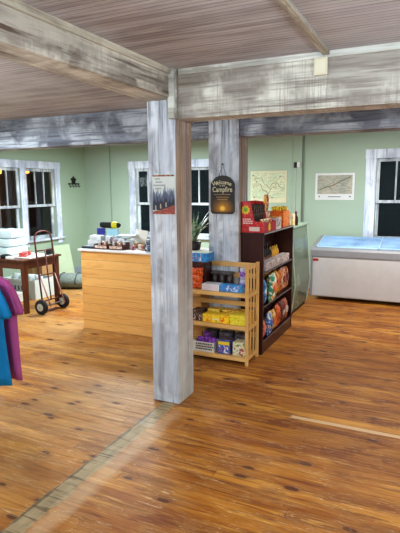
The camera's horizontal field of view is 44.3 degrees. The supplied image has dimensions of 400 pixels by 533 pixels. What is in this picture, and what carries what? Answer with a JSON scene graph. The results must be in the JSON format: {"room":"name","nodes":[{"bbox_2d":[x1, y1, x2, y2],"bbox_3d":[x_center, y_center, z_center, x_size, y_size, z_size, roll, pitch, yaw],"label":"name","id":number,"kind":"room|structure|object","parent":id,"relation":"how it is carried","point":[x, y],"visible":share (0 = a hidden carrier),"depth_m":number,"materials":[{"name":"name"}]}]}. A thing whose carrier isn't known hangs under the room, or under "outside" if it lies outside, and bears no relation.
{"room":"general store","nodes":[
{"label":"general store","id":0,"kind":"room"},
{"bbox_2d":[0,147,87,277],"bbox_3d":[-4.658,-0.383,5.364,0.120,2.530,10.920,4,10,25],"label":"wall","id":1,"kind":"structure","parent":0,"point":[71,160],"depth_m":9.56,"materials":[{"name":"green paint"}]},
{"bbox_2d":[0,159,65,247],"bbox_3d":[-3.078,-1.077,8.556,0.158,1.510,1.930,4,10,25],"label":"window","id":2,"kind":"structure","parent":1,"relation":"in","point":[5,164],"depth_m":8.72,"materials":[{"name":"white wood"}]},
{"bbox_2d":[68,176,79,186],"bbox_3d":[-2.466,-1.664,9.675,0.054,0.215,0.330,4,10,25],"label":"hook rack","id":3,"kind":"object","parent":1,"relation":"attached to","point":[73,180],"visible":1,"depth_m":9.67,"materials":[{"name":"black metal"}]},
{"bbox_2d":[74,266,81,272],"bbox_3d":[-4.617,0.812,5.461,0.018,0.140,10.780,4,10,25],"label":"baseboard","id":4,"kind":"structure","parent":1,"relation":"attached to","point":[76,269],"depth_m":9.94,"materials":[{"name":"blue paint"}]},
{"bbox_2d":[0,108,208,150],"bbox_3d":[-1.845,-1.599,5.906,4.365,0.340,0.240,4,10,25],"label":"beam","id":5,"kind":"structure","parent":1,"relation":"attached to","point":[120,127],"depth_m":5.55,"materials":[{"name":"whitewashed grey timber"}]},
{"bbox_2d":[0,273,399,532],"bbox_3d":[-0.107,1.211,3.453,10.160,0.080,10.920,4,10,25],"label":"floor","id":6,"kind":"structure","parent":0,"point":[304,437],"depth_m":3.46,"materials":[{"name":"brown wood"}]},
{"bbox_2d":[16,291,22,301],"bbox_3d":[-2.850,0.467,7.563,0.260,0.130,0.200,3,10,19],"label":"box","id":7,"kind":"object","parent":6,"relation":"on","point":[20,294],"visible":0.07,"depth_m":7.51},
{"bbox_2d":[4,274,54,299],"bbox_3d":[-2.770,0.316,7.949,0.720,0.305,0.460,4,10,25],"label":"storage bin","id":8,"kind":"object","parent":6,"relation":"on","point":[34,289],"visible":0.49,"depth_m":7.76,"materials":[{"name":"white plastic"}]},
{"bbox_2d":[28,274,34,280],"bbox_3d":[-2.708,0.288,7.926,0.128,0.340,0.125,-7,11,-34],"label":"plastic bag","id":9,"kind":"object","parent":8,"relation":"in","point":[30,276],"visible":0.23,"depth_m":7.87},
{"bbox_2d":[28,264,52,275],"bbox_3d":[-2.780,0.100,8.679,0.380,0.502,0.421,4,10,25],"label":"cardboard box","id":10,"kind":"object","parent":8,"relation":"in","point":[43,270],"visible":0.07,"depth_m":8.48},
{"bbox_2d":[0,252,60,313],"bbox_3d":[-2.779,0.201,7.262,1.270,0.750,0.740,4,10,25],"label":"wooden table","id":11,"kind":"object","parent":6,"relation":"on","point":[23,264],"visible":0.78,"depth_m":6.78,"materials":[{"name":"brown wood"}]},
{"bbox_2d":[0,252,54,258],"bbox_3d":[-2.647,-0.172,7.183,0.930,0.008,0.500,4,10,25],"label":"place mat","id":12,"kind":"object","parent":11,"relation":"on","point":[32,255],"visible":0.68,"depth_m":7.05,"materials":[{"name":"fabric"}]},
{"bbox_2d":[0,245,27,254],"bbox_3d":[-2.892,-0.256,7.275,0.560,0.130,0.424,4,10,25],"label":"folded towel","id":13,"kind":"object","parent":12,"relation":"on","point":[15,250],"visible":0.71,"depth_m":7.08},
{"bbox_2d":[0,237,27,246],"bbox_3d":[-2.875,-0.374,7.247,0.532,0.130,0.404,3,10,22],"label":"folded towel","id":14,"kind":"object","parent":13,"relation":"on","point":[19,241],"visible":0.87,"depth_m":7.06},
{"bbox_2d":[0,228,27,238],"bbox_3d":[-2.857,-0.492,7.219,0.504,0.129,0.389,3,10,19],"label":"folded towel","id":15,"kind":"object","parent":14,"relation":"on","point":[9,233],"visible":1,"depth_m":7.06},
{"bbox_2d":[34,230,68,314],"bbox_3d":[-2.100,0.066,6.851,0.261,1.136,0.504,4,10,25],"label":"hand truck","id":16,"kind":"object","parent":6,"relation":"on","point":[41,307],"visible":1,"depth_m":6.87,"materials":[{"name":"red metal"}]},
{"bbox_2d":[53,244,74,273],"bbox_3d":[-2.573,-0.084,9.336,0.166,0.648,0.380,6,11,33],"label":"leaning board","id":17,"kind":"object","parent":6,"relation":"on","point":[65,260],"visible":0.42,"depth_m":9.34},
{"bbox_2d":[59,272,81,287],"bbox_3d":[-2.233,0.236,8.519,0.600,0.273,0.364,1,9,8],"label":"duffel bag","id":18,"kind":"object","parent":6,"relation":"on","point":[67,280],"visible":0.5,"depth_m":8.38,"materials":[{"name":"fabric"}]},
{"bbox_2d":[78,248,208,337],"bbox_3d":[-0.590,0.273,5.963,1.635,0.985,0.676,4,10,25],"label":"counter","id":19,"kind":"object","parent":6,"relation":"on","point":[116,284],"depth_m":5.78,"materials":[{"name":"brown wood"}]},
{"bbox_2d":[88,240,105,244],"bbox_3d":[-1.294,-0.296,6.191,0.200,0.075,0.122,3,10,19],"label":"box","id":20,"kind":"object","parent":19,"relation":"on","point":[90,242],"visible":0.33,"depth_m":6.14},
{"bbox_2d":[90,235,105,240],"bbox_3d":[-1.285,-0.363,6.176,0.160,0.060,0.122,3,10,19],"label":"box","id":21,"kind":"object","parent":20,"relation":"on","point":[92,237],"visible":0.98,"depth_m":6.13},
{"bbox_2d":[97,228,105,234],"bbox_3d":[-1.281,-0.396,6.393,0.110,0.210,0.032,3,10,19],"label":"box","id":22,"kind":"object","parent":19,"relation":"on","point":[100,231],"visible":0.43,"depth_m":6.37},
{"bbox_2d":[94,241,111,248],"bbox_3d":[-1.156,-0.258,5.935,0.190,0.080,0.152,4,10,25],"label":"tray","id":23,"kind":"object","parent":19,"relation":"on","point":[96,246],"visible":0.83,"depth_m":5.88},
{"bbox_2d":[107,229,118,237],"bbox_3d":[-1.119,-0.381,6.317,0.170,0.200,0.027,3,10,22],"label":"box","id":24,"kind":"object","parent":19,"relation":"on","point":[110,232],"visible":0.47,"depth_m":6.29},
{"bbox_2d":[100,222,120,227],"bbox_3d":[-1.153,-0.534,6.316,0.300,0.083,0.083,4,10,25],"label":"case","id":25,"kind":"object","parent":24,"relation":"on","point":[102,224],"visible":1,"depth_m":6.28,"materials":[{"name":"plastic"}]},
{"bbox_2d":[108,242,129,249],"bbox_3d":[-0.961,-0.245,5.845,0.200,0.080,0.152,4,10,25],"label":"tray","id":26,"kind":"object","parent":19,"relation":"on","point":[127,246],"visible":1,"depth_m":5.79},
{"bbox_2d":[134,242,144,247],"bbox_3d":[-0.716,-0.258,5.989,0.160,0.055,0.120,3,10,19],"label":"box","id":27,"kind":"object","parent":19,"relation":"on","point":[137,243],"visible":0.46,"depth_m":5.94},
{"bbox_2d":[134,229,147,242],"bbox_3d":[-0.718,-0.367,6.006,0.187,0.178,0.041,4,10,25],"label":"display card","id":28,"kind":"object","parent":27,"relation":"on","point":[142,234],"visible":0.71,"depth_m":6.00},
{"bbox_2d":[78,248,208,254],"bbox_3d":[-0.594,-0.202,5.887,1.635,0.023,0.676,4,10,25],"label":"countertop","id":29,"kind":"structure","parent":19,"relation":"on","point":[129,251],"depth_m":5.73,"materials":[{"name":"white laminate"}]},
{"bbox_2d":[192,213,208,249],"bbox_3d":[-0.059,-0.426,5.703,0.476,0.468,0.383,-2,9,-9],"label":"potted plant","id":30,"kind":"object","parent":19,"relation":"on","point":[196,245],"visible":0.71,"depth_m":5.68,"materials":[{"name":"green plant"}]},
{"bbox_2d":[147,100,193,403],"bbox_3d":[-0.224,-0.082,3.894,0.236,2.335,0.263,4,10,25],"label":"timber post","id":31,"kind":"object","parent":6,"relation":"on","point":[169,140],"visible":0.77,"depth_m":3.81,"materials":[{"name":"wood"}]},
{"bbox_2d":[152,174,175,214],"bbox_3d":[-0.273,-0.539,3.691,0.194,0.297,0.009,4,10,25],"label":"sign","id":32,"kind":"object","parent":31,"relation":"attached to","point":[163,186],"visible":1,"depth_m":3.69,"materials":[{"name":"white paper"}]},
{"bbox_2d":[175,98,193,123],"bbox_3d":[-0.112,-1.155,3.663,0.030,0.145,0.258,4,10,25],"label":"trim","id":33,"kind":"structure","parent":31,"relation":"attached to","point":[177,98],"depth_m":3.56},
{"bbox_2d":[193,261,259,366],"bbox_3d":[0.093,0.429,4.991,0.950,0.975,0.327,4,10,25],"label":"bookcase","id":34,"kind":"object","parent":6,"relation":"on","point":[248,293],"visible":0.49,"depth_m":4.84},
{"bbox_2d":[192,281,201,288],"bbox_3d":[-0.032,0.182,4.912,0.120,0.075,0.056,4,10,25],"label":"snack bag","id":35,"kind":"object","parent":34,"relation":"on","point":[196,284],"visible":0.84,"depth_m":4.89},
{"bbox_2d":[192,274,202,281],"bbox_3d":[-0.028,0.115,4.912,0.120,0.075,0.056,3,10,19],"label":"snack bag","id":36,"kind":"object","parent":35,"relation":"on","point":[194,277],"visible":0.95,"depth_m":4.89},
{"bbox_2d":[192,267,202,274],"bbox_3d":[-0.023,0.048,4.912,0.120,0.075,0.056,2,9,14],"label":"snack bag","id":37,"kind":"object","parent":36,"relation":"on","point":[197,271],"visible":0.98,"depth_m":4.89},
{"bbox_2d":[193,310,206,320],"bbox_3d":[0.000,0.498,4.978,0.110,0.072,0.122,4,10,25],"label":"box","id":38,"kind":"object","parent":34,"relation":"on","point":[198,315],"visible":0.69,"depth_m":4.93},
{"bbox_2d":[193,314,201,319],"bbox_3d":[-0.026,0.507,4.924,0.097,0.058,0.002,4,10,25],"label":"print","id":39,"kind":"object","parent":38,"relation":"attached to","point":[195,316],"depth_m":4.92},
{"bbox_2d":[193,307,206,312],"bbox_3d":[-0.003,0.473,5.135,0.120,0.072,0.122,4,10,25],"label":"box","id":40,"kind":"object","parent":34,"relation":"on","point":[195,309],"visible":0.37,"depth_m":5.12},
{"bbox_2d":[192,261,211,282],"bbox_3d":[0.011,0.072,5.012,0.170,0.262,0.162,4,10,25],"label":"carton","id":41,"kind":"object","parent":34,"relation":"on","point":[207,266],"visible":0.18,"depth_m":4.93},
{"bbox_2d":[192,265,203,282],"bbox_3d":[-0.023,0.084,4.941,0.143,0.183,0.002,4,10,25],"label":"print","id":42,"kind":"object","parent":41,"relation":"attached to","point":[195,266],"depth_m":4.92},
{"bbox_2d":[192,251,213,261],"bbox_3d":[0.032,-0.101,4.974,0.170,0.090,0.152,4,10,28],"label":"carton","id":43,"kind":"object","parent":41,"relation":"on","point":[199,256],"visible":1,"depth_m":4.92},
{"bbox_2d":[193,254,200,260],"bbox_3d":[-0.029,-0.092,4.923,0.093,0.070,0.002,4,10,28],"label":"print","id":44,"kind":"object","parent":43,"relation":"attached to","point":[196,257],"depth_m":4.92},
{"bbox_2d":[193,251,210,253],"bbox_3d":[0.032,-0.145,4.968,0.162,0.002,0.142,4,10,28],"label":"print","id":45,"kind":"object","parent":43,"relation":"on","point":[198,252],"depth_m":4.93},
{"bbox_2d":[193,338,216,352],"bbox_3d":[0.068,0.793,5.000,0.230,0.100,0.156,4,10,25],"label":"basket","id":46,"kind":"object","parent":34,"relation":"on","point":[197,345],"visible":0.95,"depth_m":4.93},
{"bbox_2d":[203,311,214,321],"bbox_3d":[0.095,0.501,4.933,0.092,0.078,0.132,4,10,25],"label":"box","id":47,"kind":"object","parent":34,"relation":"on","point":[207,315],"visible":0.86,"depth_m":4.88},
{"bbox_2d":[203,314,210,321],"bbox_3d":[0.067,0.511,4.875,0.081,0.066,0.002,4,10,25],"label":"print","id":48,"kind":"object","parent":47,"relation":"attached to","point":[206,317],"depth_m":4.87},
{"bbox_2d":[202,281,220,290],"bbox_3d":[0.128,0.196,4.867,0.185,0.062,0.132,4,10,25],"label":"carton","id":49,"kind":"object","parent":34,"relation":"on","point":[212,286],"visible":0.86,"depth_m":4.82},
{"bbox_2d":[203,285,217,289],"bbox_3d":[0.101,0.205,4.809,0.155,0.043,0.002,4,10,25],"label":"print","id":50,"kind":"object","parent":49,"relation":"attached to","point":[205,287],"depth_m":4.81},
{"bbox_2d":[204,328,219,338],"bbox_3d":[0.126,0.739,5.118,0.140,0.170,0.100,4,10,25],"label":"pack","id":51,"kind":"object","parent":34,"relation":"on","point":[214,332],"visible":0.46,"depth_m":5.07},
{"bbox_2d":[212,274,218,281],"bbox_3d":[0.155,0.135,5.011,0.072,0.135,0.071,4,10,25],"label":"jar","id":52,"kind":"object","parent":34,"relation":"on","point":[215,277],"visible":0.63,"depth_m":4.98,"materials":[{"name":"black glass"}]},
{"bbox_2d":[208,306,224,311],"bbox_3d":[0.167,0.471,5.049,0.140,0.100,0.120,4,10,25],"label":"box","id":53,"kind":"object","parent":34,"relation":"on","point":[212,308],"visible":0.47,"depth_m":5.01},
{"bbox_2d":[211,312,223,322],"bbox_3d":[0.182,0.507,4.892,0.098,0.078,0.133,4,10,25],"label":"box","id":54,"kind":"object","parent":34,"relation":"on","point":[215,317],"visible":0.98,"depth_m":4.84,"materials":[{"name":"yellow"}]},
{"bbox_2d":[212,315,219,322],"bbox_3d":[0.155,0.517,4.834,0.086,0.066,0.002,4,10,25],"label":"print","id":55,"kind":"object","parent":54,"relation":"attached to","point":[215,318],"depth_m":4.83},
{"bbox_2d":[219,274,225,282],"bbox_3d":[0.228,0.140,4.977,0.072,0.135,0.071,4,10,25],"label":"jar","id":56,"kind":"object","parent":34,"relation":"on","point":[222,278],"visible":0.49,"depth_m":4.94,"materials":[{"name":"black glass"}]},
{"bbox_2d":[210,270,234,274],"bbox_3d":[0.227,0.062,4.964,0.230,0.022,0.100,4,10,25],"label":"display tray","id":57,"kind":"object","parent":56,"relation":"on","point":[213,271],"visible":1,"depth_m":4.94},
{"bbox_2d":[217,336,234,354],"bbox_3d":[0.261,0.784,4.903,0.135,0.147,0.132,4,10,25],"label":"pack","id":58,"kind":"object","parent":34,"relation":"on","point":[224,343],"visible":0.92,"depth_m":4.85},
{"bbox_2d":[218,345,228,353],"bbox_3d":[0.233,0.816,4.849,0.121,0.078,0.002,4,10,25],"label":"print","id":59,"kind":"object","parent":58,"relation":"attached to","point":[222,349],"depth_m":4.85},
{"bbox_2d":[218,336,233,340],"bbox_3d":[0.261,0.712,4.893,0.127,0.002,0.122,4,10,25],"label":"print","id":60,"kind":"object","parent":58,"relation":"on","point":[223,338],"depth_m":4.88},
{"bbox_2d":[221,312,231,323],"bbox_3d":[0.269,0.511,4.851,0.088,0.082,0.132,4,10,25],"label":"box","id":61,"kind":"object","parent":34,"relation":"on","point":[225,318],"visible":0.78,"depth_m":4.80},
{"bbox_2d":[221,316,227,323],"bbox_3d":[0.241,0.520,4.793,0.077,0.069,0.002,4,10,25],"label":"print","id":62,"kind":"object","parent":61,"relation":"attached to","point":[224,319],"depth_m":4.79},
{"bbox_2d":[219,330,234,337],"bbox_3d":[0.280,0.749,5.046,0.140,0.170,0.100,4,10,25],"label":"pack","id":63,"kind":"object","parent":34,"relation":"on","point":[230,333],"visible":0.44,"depth_m":5.00},
{"bbox_2d":[226,275,232,283],"bbox_3d":[0.300,0.145,4.943,0.072,0.135,0.071,4,10,25],"label":"jar","id":64,"kind":"object","parent":34,"relation":"on","point":[229,278],"visible":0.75,"depth_m":4.91,"materials":[{"name":"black glass"}]},
{"bbox_2d":[222,307,238,312],"bbox_3d":[0.312,0.481,4.981,0.140,0.100,0.120,4,10,25],"label":"box","id":65,"kind":"object","parent":34,"relation":"on","point":[227,309],"visible":0.47,"depth_m":4.95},
{"bbox_2d":[220,283,243,292],"bbox_3d":[0.309,0.207,4.752,0.225,0.072,0.072,4,10,25],"label":"carton","id":66,"kind":"object","parent":34,"relation":"on","point":[224,287],"visible":1,"depth_m":4.72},
{"bbox_2d":[222,285,239,291],"bbox_3d":[0.295,0.213,4.721,0.180,0.058,0.002,4,10,25],"label":"print","id":67,"kind":"object","parent":66,"relation":"attached to","point":[225,288],"depth_m":4.72},
{"bbox_2d":[233,339,244,356],"bbox_3d":[0.403,0.799,4.838,0.125,0.135,0.132,4,10,25],"label":"pack","id":68,"kind":"object","parent":34,"relation":"on","point":[238,344],"visible":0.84,"depth_m":4.78},
{"bbox_2d":[233,348,243,355],"bbox_3d":[0.375,0.829,4.783,0.110,0.068,0.002,4,10,25],"label":"print","id":69,"kind":"object","parent":68,"relation":"attached to","point":[236,351],"depth_m":4.78},
{"bbox_2d":[230,312,249,325],"bbox_3d":[0.389,0.511,4.794,0.165,0.098,0.132,4,10,25],"label":"box","id":70,"kind":"object","parent":34,"relation":"on","point":[236,318],"visible":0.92,"depth_m":4.74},
{"bbox_2d":[230,316,244,325],"bbox_3d":[0.361,0.521,4.736,0.145,0.082,0.002,4,10,25],"label":"print","id":71,"kind":"object","parent":70,"relation":"attached to","point":[234,320],"depth_m":4.73},
{"bbox_2d":[235,331,249,345],"bbox_3d":[0.434,0.759,4.974,0.140,0.170,0.100,4,10,25],"label":"pack","id":72,"kind":"object","parent":34,"relation":"on","point":[239,335],"visible":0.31,"depth_m":4.94},
{"bbox_3d":[0.427,0.181,4.788,0.081,0.112,0.080,4,10,25],"label":"tub","id":73,"kind":"object","parent":34,"relation":"on","visible":0},
{"bbox_2d":[240,267,244,279],"bbox_3d":[0.426,0.067,4.769,0.081,0.112,0.080,4,10,25],"label":"tub","id":74,"kind":"object","parent":73,"relation":"on","point":[242,269],"visible":0.61,"depth_m":4.74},
{"bbox_2d":[209,119,247,330],"bbox_3d":[0.294,-0.377,5.096,0.326,2.530,0.260,4,10,25],"label":"timber post","id":75,"kind":"object","parent":6,"relation":"on","point":[227,147],"visible":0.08,"depth_m":4.93,"materials":[{"name":"wood"}]},
{"bbox_2d":[211,163,234,213],"bbox_3d":[0.225,-0.775,4.903,0.253,0.498,0.025,4,10,25],"label":"sign","id":76,"kind":"object","parent":75,"relation":"hanging from","point":[222,187],"visible":1,"depth_m":4.90,"materials":[{"name":"black wood"}]},
{"bbox_2d":[241,225,293,354],"bbox_3d":[0.774,0.199,5.519,0.248,1.252,1.153,4,10,25],"label":"shelf","id":77,"kind":"object","parent":6,"relation":"on","point":[252,244],"visible":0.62,"depth_m":5.19,"materials":[{"name":"brown wood"}]},
{"bbox_2d":[242,200,275,232],"bbox_3d":[0.609,-0.520,5.069,0.246,0.310,0.410,4,10,25],"label":"display","id":78,"kind":"object","parent":77,"relation":"on","point":[249,225],"visible":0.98,"depth_m":4.91,"materials":[{"name":"red"}]},
{"bbox_2d":[263,280,266,303],"bbox_3d":[0.640,0.261,5.074,0.099,0.270,0.160,1,9,11],"label":"chip bag","id":79,"kind":"object","parent":77,"relation":"on","point":[265,284],"visible":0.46,"depth_m":5.03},
{"bbox_2d":[264,261,270,270],"bbox_3d":[0.667,-0.005,5.113,0.092,0.082,0.165,4,10,25],"label":"carton","id":80,"kind":"object","parent":77,"relation":"on","point":[267,264],"visible":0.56,"depth_m":5.07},
{"bbox_2d":[264,311,272,335],"bbox_3d":[0.730,0.612,5.279,0.100,0.240,0.170,2,9,14],"label":"snack bag","id":81,"kind":"object","parent":77,"relation":"on","point":[268,319],"visible":0.88,"depth_m":5.22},
{"bbox_2d":[264,259,275,268],"bbox_3d":[0.745,-0.032,5.279,0.092,0.082,0.165,4,10,25],"label":"carton","id":82,"kind":"object","parent":77,"relation":"on","point":[273,261],"visible":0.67,"depth_m":5.25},
{"bbox_2d":[266,273,276,302],"bbox_3d":[0.751,0.225,5.200,0.110,0.300,0.210,3,10,19],"label":"chip bag","id":83,"kind":"object","parent":77,"relation":"on","point":[271,280],"visible":0.9,"depth_m":5.13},
{"bbox_2d":[269,309,276,328],"bbox_3d":[0.786,0.592,5.434,0.101,0.230,0.160,5,11,31],"label":"snack bag","id":84,"kind":"object","parent":77,"relation":"on","point":[272,311],"visible":0.48,"depth_m":5.39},
{"bbox_2d":[267,217,280,229],"bbox_3d":[0.795,-0.471,5.334,0.122,0.127,0.170,4,10,25],"label":"box","id":85,"kind":"object","parent":77,"relation":"on","point":[278,219],"visible":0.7,"depth_m":5.28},
{"bbox_2d":[268,256,279,265],"bbox_3d":[0.824,-0.059,5.444,0.092,0.082,0.165,4,10,25],"label":"carton","id":86,"kind":"object","parent":77,"relation":"on","point":[273,257],"visible":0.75,"depth_m":5.42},
{"bbox_2d":[271,270,279,292],"bbox_3d":[0.839,0.183,5.521,0.102,0.280,0.150,3,10,19],"label":"chip bag","id":87,"kind":"object","parent":77,"relation":"on","point":[275,271],"visible":0.46,"depth_m":5.48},
{"bbox_2d":[272,303,280,326],"bbox_3d":[0.861,0.553,5.577,0.100,0.260,0.170,2,9,16],"label":"snack bag","id":88,"kind":"object","parent":77,"relation":"on","point":[275,307],"visible":0.66,"depth_m":5.52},
{"bbox_2d":[277,269,282,293],"bbox_3d":[0.899,0.167,5.652,0.100,0.270,0.150,2,9,14],"label":"chip bag","id":89,"kind":"object","parent":77,"relation":"on","point":[278,270],"visible":0.53,"depth_m":5.60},
{"bbox_2d":[275,254,284,263],"bbox_3d":[0.903,-0.086,5.609,0.092,0.082,0.165,4,10,25],"label":"carton","id":90,"kind":"object","parent":77,"relation":"on","point":[282,257],"visible":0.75,"depth_m":5.58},
{"bbox_2d":[272,210,288,227],"bbox_3d":[0.922,-0.549,5.630,0.132,0.185,0.240,4,10,25],"label":"carton","id":91,"kind":"object","parent":77,"relation":"on","point":[284,214],"visible":0.64,"depth_m":5.53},
{"bbox_2d":[271,206,281,210],"bbox_3d":[0.864,-0.654,5.551,0.100,0.045,0.064,4,10,25],"label":"box","id":92,"kind":"object","parent":91,"relation":"on","point":[274,208],"visible":1,"depth_m":5.53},
{"bbox_2d":[283,211,288,225],"bbox_3d":[0.981,-0.545,5.603,0.002,0.155,0.211,4,10,25],"label":"print","id":93,"kind":"object","parent":91,"relation":"attached to","point":[285,213],"depth_m":5.60},
{"bbox_2d":[277,299,284,321],"bbox_3d":[0.929,0.523,5.730,0.100,0.270,0.170,3,10,19],"label":"snack bag","id":94,"kind":"object","parent":77,"relation":"on","point":[280,302],"visible":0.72,"depth_m":5.68,"materials":[{"name":"orange"}]},
{"bbox_2d":[279,266,286,289],"bbox_3d":[0.957,0.142,5.772,0.098,0.280,0.130,5,11,31],"label":"chip bag","id":95,"kind":"object","parent":77,"relation":"on","point":[282,269],"visible":0.59,"depth_m":5.73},
{"bbox_2d":[282,297,287,318],"bbox_3d":[0.995,0.504,5.880,0.100,0.260,0.160,4,10,25],"label":"snack bag","id":96,"kind":"object","parent":77,"relation":"on","point":[284,300],"visible":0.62,"depth_m":5.83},
{"bbox_2d":[284,266,288,286],"bbox_3d":[1.014,0.128,5.888,0.086,0.270,0.120,4,10,25],"label":"chip bag","id":97,"kind":"object","parent":77,"relation":"on","point":[285,267],"visible":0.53,"depth_m":5.85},
{"bbox_2d":[291,222,309,314],"bbox_3d":[1.104,-0.004,6.949,0.735,1.195,0.869,4,10,25],"label":"display case","id":98,"kind":"object","parent":6,"relation":"on","point":[301,262],"visible":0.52,"depth_m":6.80,"materials":[{"name":"clear glass"}]},
{"bbox_2d":[291,214,294,225],"bbox_3d":[1.176,-0.612,6.462,0.122,0.155,0.130,4,10,25],"label":"box","id":99,"kind":"object","parent":98,"relation":"on","point":[292,215],"visible":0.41,"depth_m":6.40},
{"bbox_2d":[310,235,399,302],"bbox_3d":[2.707,0.044,7.406,1.929,0.930,0.742,4,10,25],"label":"chest freezer","id":100,"kind":"object","parent":6,"relation":"on","point":[351,267],"visible":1,"depth_m":7.25,"materials":[{"name":"white metal"}]},
{"bbox_2d":[0,0,399,146],"bbox_3d":[-0.127,-1.367,3.040,10.160,0.080,10.920,4,10,25],"label":"ceiling","id":101,"kind":"structure","parent":0,"point":[176,34],"depth_m":2.69,"materials":[{"name":"wood"}]},
{"bbox_2d":[0,4,168,100],"bbox_3d":[-1.542,-0.884,0.962,0.220,0.195,5.862,4,10,25],"label":"ceiling beam","id":102,"kind":"structure","parent":101,"relation":"attached to","point":[27,40],"depth_m":2.61,"materials":[{"name":"wood"}]},
{"bbox_2d":[0,0,169,73],"bbox_3d":[-1.450,-0.949,0.867,0.020,0.038,5.790,4,10,25],"label":"trim","id":103,"kind":"structure","parent":101,"relation":"attached to","point":[17,5],"depth_m":2.56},
{"bbox_2d":[168,68,177,119],"bbox_3d":[-0.196,-1.228,3.504,0.050,0.340,0.058,4,10,25],"label":"trim","id":104,"kind":"structure","parent":101,"relation":"attached to","point":[172,77],"depth_m":3.48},
{"bbox_2d":[178,50,399,121],"bbox_3d":[2.285,-1.084,2.492,5.300,0.340,0.207,4,10,25],"label":"ceiling beam","id":105,"kind":"structure","parent":101,"relation":"attached to","point":[368,81],"depth_m":3.18,"materials":[{"name":"wood"}]},
{"bbox_2d":[314,56,327,75],"bbox_3d":[0.748,-1.239,3.045,0.082,0.104,0.034,4,10,25],"label":"junction box","id":106,"kind":"object","parent":105,"relation":"attached to","point":[320,63],"visible":1,"depth_m":3.03,"materials":[{"name":"beige plastic"}]},
{"bbox_2d":[178,42,399,74],"bbox_3d":[2.240,-1.216,2.366,5.290,0.040,0.017,4,10,25],"label":"trim","id":107,"kind":"structure","parent":101,"relation":"attached to","point":[395,45],"depth_m":3.13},
{"bbox_2d":[276,0,329,54],"bbox_3d":[-0.463,-0.893,0.431,0.040,0.025,5.836,4,10,25],"label":"trim","id":108,"kind":"structure","parent":101,"relation":"attached to","point":[288,6],"depth_m":2.48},
{"bbox_2d":[240,108,399,137],"bbox_3d":[2.850,-1.285,3.716,5.335,0.340,0.240,4,10,25],"label":"beam","id":109,"kind":"structure","parent":101,"relation":"attached to","point":[376,120],"depth_m":4.43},
{"bbox_2d":[84,131,399,266],"bbox_3d":[2.238,-0.863,8.042,10.040,2.530,0.120,4,10,25],"label":"wall","id":110,"kind":"structure","parent":0,"point":[345,152],"depth_m":8.21,"materials":[{"name":"green paint"}]},
{"bbox_2d":[109,146,112,228],"bbox_3d":[-1.768,-1.189,9.823,0.019,2.390,0.020,4,10,25],"label":"trim","id":111,"kind":"structure","parent":110,"relation":"attached to","point":[109,146],"depth_m":9.74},
{"bbox_2d":[128,159,208,239],"bbox_3d":[-0.508,-1.218,9.249,1.950,1.530,0.158,4,10,25],"label":"window","id":112,"kind":"structure","parent":110,"relation":"in","point":[196,164],"depth_m":9.49,"materials":[{"name":"white wood"}]},
{"bbox_2d":[250,171,286,202],"bbox_3d":[1.166,-1.360,8.397,0.640,0.535,0.010,4,10,25],"label":"map","id":113,"kind":"object","parent":110,"relation":"attached to","point":[272,183],"visible":0.98,"depth_m":8.38,"materials":[{"name":"beige paper"}]},
{"bbox_2d":[294,162,299,213],"bbox_3d":[1.607,-0.977,8.212,0.100,1.510,0.038,4,10,25],"label":"sensor","id":114,"kind":"object","parent":110,"relation":"attached to","point":[296,164],"visible":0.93,"depth_m":8.10,"materials":[{"name":"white plastic"}]},
{"bbox_2d":[292,136,302,278],"bbox_3d":[1.619,-0.961,8.242,0.152,2.390,0.022,4,10,25],"label":"trim","id":115,"kind":"structure","parent":110,"relation":"attached to","point":[298,140],"depth_m":8.15,"materials":[{"name":"green paint"}]},
{"bbox_2d":[301,135,304,221],"bbox_3d":[1.705,-0.955,8.200,0.023,2.390,0.024,4,10,25],"label":"trim","id":116,"kind":"structure","parent":110,"relation":"attached to","point":[303,135],"depth_m":8.11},
{"bbox_2d":[315,173,354,199],"bbox_3d":[2.170,-1.288,7.928,0.620,0.427,0.012,4,10,25],"label":"map","id":117,"kind":"object","parent":110,"relation":"attached to","point":[328,186],"visible":1,"depth_m":7.93,"materials":[{"name":"white paper"}]},
{"bbox_2d":[317,175,352,193],"bbox_3d":[2.170,-1.320,7.925,0.550,0.300,0.002,4,10,25],"label":"print","id":118,"kind":"object","parent":117,"relation":"attached to","point":[326,184],"depth_m":7.92},
{"bbox_2d":[363,148,399,237],"bbox_3d":[3.119,-1.034,7.548,1.190,1.530,0.158,4,10,25],"label":"window","id":119,"kind":"structure","parent":110,"relation":"in","point":[374,157],"depth_m":7.67,"materials":[{"name":"white wood"}]},
{"label":"outside","id":120,"kind":"structure","parent":0,"visible":0},
{"bbox_3d":[-3.961,0.275,9.608,2.040,0.080,4.700,4,10,25],"label":"trim","id":121,"kind":"structure","parent":120,"visible":0},
{"bbox_2d":[26,173,30,235],"bbox_3d":[-3.635,-1.249,10.256,0.100,2.720,0.080,4,10,25],"label":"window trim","id":122,"kind":"structure","parent":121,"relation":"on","point":[26,173],"depth_m":10.27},
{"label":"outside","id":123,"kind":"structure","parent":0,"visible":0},
{"bbox_2d":[0,170,51,235],"bbox_3d":[-4.855,-1.310,9.999,0.100,3.100,5.100,4,10,25],"label":"window pane","id":124,"kind":"structure","parent":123,"point":[40,217],"depth_m":11.71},
{"bbox_3d":[-1.541,0.042,3.386,0.323,0.178,0.008,4,10,25],"label":"hanger","id":125,"kind":"object","parent":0,"visible":0},
{"bbox_2d":[0,290,11,385],"bbox_3d":[-1.538,0.445,3.450,0.596,0.745,0.086,4,10,25],"label":"shirt","id":126,"kind":"object","parent":125,"relation":"hanging from","point":[5,313],"visible":1,"depth_m":3.37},
{"bbox_3d":[-1.499,0.023,3.497,0.323,0.178,0.008,4,10,25],"label":"hanger","id":127,"kind":"object","parent":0,"visible":0},
{"bbox_2d":[0,276,23,380],"bbox_3d":[-1.496,0.426,3.562,0.606,0.745,0.087,4,10,25],"label":"shirt","id":128,"kind":"object","parent":127,"relation":"hanging from","point":[13,301],"visible":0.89,"depth_m":3.46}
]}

